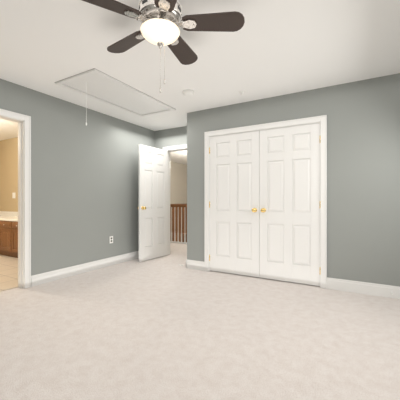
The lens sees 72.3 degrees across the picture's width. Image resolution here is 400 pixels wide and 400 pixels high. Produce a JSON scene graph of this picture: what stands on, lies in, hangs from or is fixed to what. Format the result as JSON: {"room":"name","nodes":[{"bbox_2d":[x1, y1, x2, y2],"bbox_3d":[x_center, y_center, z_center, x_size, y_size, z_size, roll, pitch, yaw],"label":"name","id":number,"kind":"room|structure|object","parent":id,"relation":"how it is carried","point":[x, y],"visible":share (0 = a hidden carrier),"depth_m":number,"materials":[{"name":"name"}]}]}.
{"room":"empty bedroom","nodes":[
{"label":"empty bedroom","id":0,"kind":"room"},
{"bbox_2d":[0,255,17,291],"bbox_3d":[-3.889,1.067,4.186,3.690,0.006,3.000,0,0,30],"label":"floor","id":1,"kind":"structure","parent":0,"point":[8,272],"depth_m":4.02,"materials":[{"name":"beige tile"}]},
{"bbox_2d":[0,219,17,257],"bbox_3d":[-3.697,0.724,5.447,2.730,0.679,0.591,0,0,30],"label":"bathroom vanity","id":2,"kind":"object","parent":1,"relation":"on","point":[8,233],"depth_m":5.04,"materials":[{"name":"brown wood"}]},
{"bbox_2d":[0,215,17,218],"bbox_3d":[-3.683,0.366,5.451,2.750,0.037,0.571,0,0,30],"label":"countertop","id":3,"kind":"structure","parent":2,"relation":"on","point":[1,216],"depth_m":5.60,"materials":[{"name":"beige stone"}]},
{"bbox_2d":[0,137,17,211],"bbox_3d":[-3.166,-0.150,5.570,3.810,2.440,0.120,0,0,30],"label":"wall","id":4,"kind":"structure","parent":0,"point":[8,168],"depth_m":6.11,"materials":[{"name":"beige paint"}]},
{"bbox_2d":[0,211,17,214],"bbox_3d":[-3.546,0.301,5.690,2.750,0.092,0.020,0,0,30],"label":"backsplash","id":5,"kind":"structure","parent":4,"relation":"attached to","point":[1,212],"depth_m":6.10,"materials":[{"name":"beige stone"}]},
{"bbox_2d":[0,79,154,275],"bbox_3d":[-2.241,-0.150,3.231,0.120,2.440,5.420,0,0,30],"label":"wall","id":6,"kind":"structure","parent":0,"point":[84,192],"depth_m":3.94,"materials":[{"name":"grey paint"}]},
{"bbox_2d":[0,109,30,288],"bbox_3d":[-2.365,0.023,3.014,0.169,2.091,0.885,0,0,30],"label":"door frame","id":7,"kind":"structure","parent":6,"relation":"attached to","point":[24,199],"depth_m":3.32,"materials":[{"name":"white wood"}]},
{"bbox_2d":[31,251,138,286],"bbox_3d":[-1.488,1.002,4.411,0.014,0.135,2.384,0,0,30],"label":"baseboard","id":8,"kind":"structure","parent":6,"relation":"attached to","point":[46,277],"depth_m":3.96,"materials":[{"name":"white wood"}]},
{"bbox_2d":[155,126,186,148],"bbox_3d":[1.085,-0.150,4.380,4.510,2.440,0.120,0,0,30],"label":"wall","id":9,"kind":"structure","parent":0,"point":[171,137],"depth_m":5.25,"materials":[{"name":"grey paint"}]},
{"bbox_2d":[137,144,167,261],"bbox_3d":[-0.852,0.053,5.003,0.179,2.010,0.739,0,0,30],"label":"bedroom door","id":10,"kind":"structure","parent":9,"relation":"in","point":[152,207],"depth_m":4.95,"materials":[{"name":"white wood"}]},
{"bbox_2d":[163,145,186,254],"bbox_3d":[-0.299,0.023,5.173,0.885,2.091,0.169,0,0,30],"label":"door frame","id":11,"kind":"structure","parent":9,"relation":"attached to","point":[179,147],"depth_m":5.34,"materials":[{"name":"white wood"}]},
{"bbox_2d":[170,161,186,241],"bbox_3d":[-1.372,0.600,9.296,0.120,3.940,6.210,0,0,30],"label":"wall","id":12,"kind":"structure","parent":0,"point":[178,183],"depth_m":10.16,"materials":[{"name":"paint"}]},
{"bbox_2d":[0,243,399,399],"bbox_3d":[-1.694,1.130,3.661,8.620,0.120,6.710,0,0,30],"label":"floor","id":13,"kind":"structure","parent":0,"point":[167,327],"depth_m":2.12,"materials":[{"name":"beige carpet"}]},
{"bbox_2d":[0,0,399,164],"bbox_3d":[-0.425,-1.430,5.878,8.620,0.120,11.820,0,0,30],"label":"ceiling","id":14,"kind":"structure","parent":0,"point":[271,48],"depth_m":2.54,"materials":[{"name":"white paint"}]},
{"bbox_2d":[54,68,175,125],"bbox_3d":[-1.027,-1.116,3.659,0.690,0.508,1.480,0,0,30],"label":"attic hatch","id":15,"kind":"object","parent":14,"relation":"attached to","point":[96,84],"visible":1,"depth_m":3.48,"materials":[{"name":"white"}]},
{"bbox_2d":[82,0,244,92],"bbox_3d":[-0.277,-1.058,1.878,1.070,0.624,1.071,0,0,30],"label":"ceiling fan","id":16,"kind":"object","parent":14,"relation":"hanging from","point":[161,21],"visible":1,"depth_m":1.80,"materials":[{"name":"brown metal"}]},
{"bbox_2d":[183,90,193,96],"bbox_3d":[-0.144,-1.345,3.471,0.148,0.050,0.148,0,0,30],"label":"smoke detector","id":17,"kind":"object","parent":14,"relation":"attached to","point":[188,93],"visible":1,"depth_m":3.42,"materials":[{"name":"white plastic"}]},
{"bbox_2d":[187,73,399,286],"bbox_3d":[1.404,-0.150,3.759,3.340,2.440,0.640,0,0,30],"label":"wall","id":18,"kind":"structure","parent":0,"point":[363,180],"depth_m":3.19,"materials":[{"name":"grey paint"}]},
{"bbox_2d":[187,260,203,270],"bbox_3d":[-0.053,1.002,4.217,0.296,0.135,0.014,0,0,30],"label":"baseboard","id":19,"kind":"structure","parent":18,"relation":"attached to","point":[191,264],"depth_m":4.22,"materials":[{"name":"white wood"}]},
{"bbox_2d":[209,131,259,276],"bbox_3d":[0.465,0.056,3.914,0.770,2.004,0.107,0,0,30],"label":"door","id":20,"kind":"structure","parent":18,"relation":"in","point":[234,204],"depth_m":3.91,"materials":[{"name":"white wood"}]},
{"bbox_2d":[204,115,326,288],"bbox_3d":[0.830,0.023,3.773,1.675,2.091,0.143,0,0,30],"label":"door frame","id":21,"kind":"structure","parent":18,"relation":"attached to","point":[322,119],"depth_m":3.47,"materials":[{"name":"white wood"}]},
{"bbox_2d":[260,123,319,285],"bbox_3d":[1.136,0.056,3.530,0.770,2.004,0.107,0,0,30],"label":"door","id":22,"kind":"structure","parent":18,"relation":"in","point":[289,204],"depth_m":3.53,"materials":[{"name":"white wood"}]},
{"bbox_2d":[327,277,399,298],"bbox_3d":[2.035,1.002,3.006,1.176,0.135,0.040,0,0,30],"label":"baseboard","id":23,"kind":"structure","parent":18,"relation":"attached to","point":[381,290],"depth_m":3.11,"materials":[{"name":"white wood"}]},
{"bbox_3d":[1.243,2.630,8.790,8.620,0.120,5.110,0,0,30],"label":"floor","id":24,"kind":"structure","parent":0,"visible":0},
{"bbox_2d":[170,205,186,243],"bbox_3d":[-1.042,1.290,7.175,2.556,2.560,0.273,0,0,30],"label":"railing","id":25,"kind":"object","parent":24,"relation":"on","point":[184,238],"visible":0.19,"depth_m":6.79,"materials":[{"name":"brown wood"}]}
]}

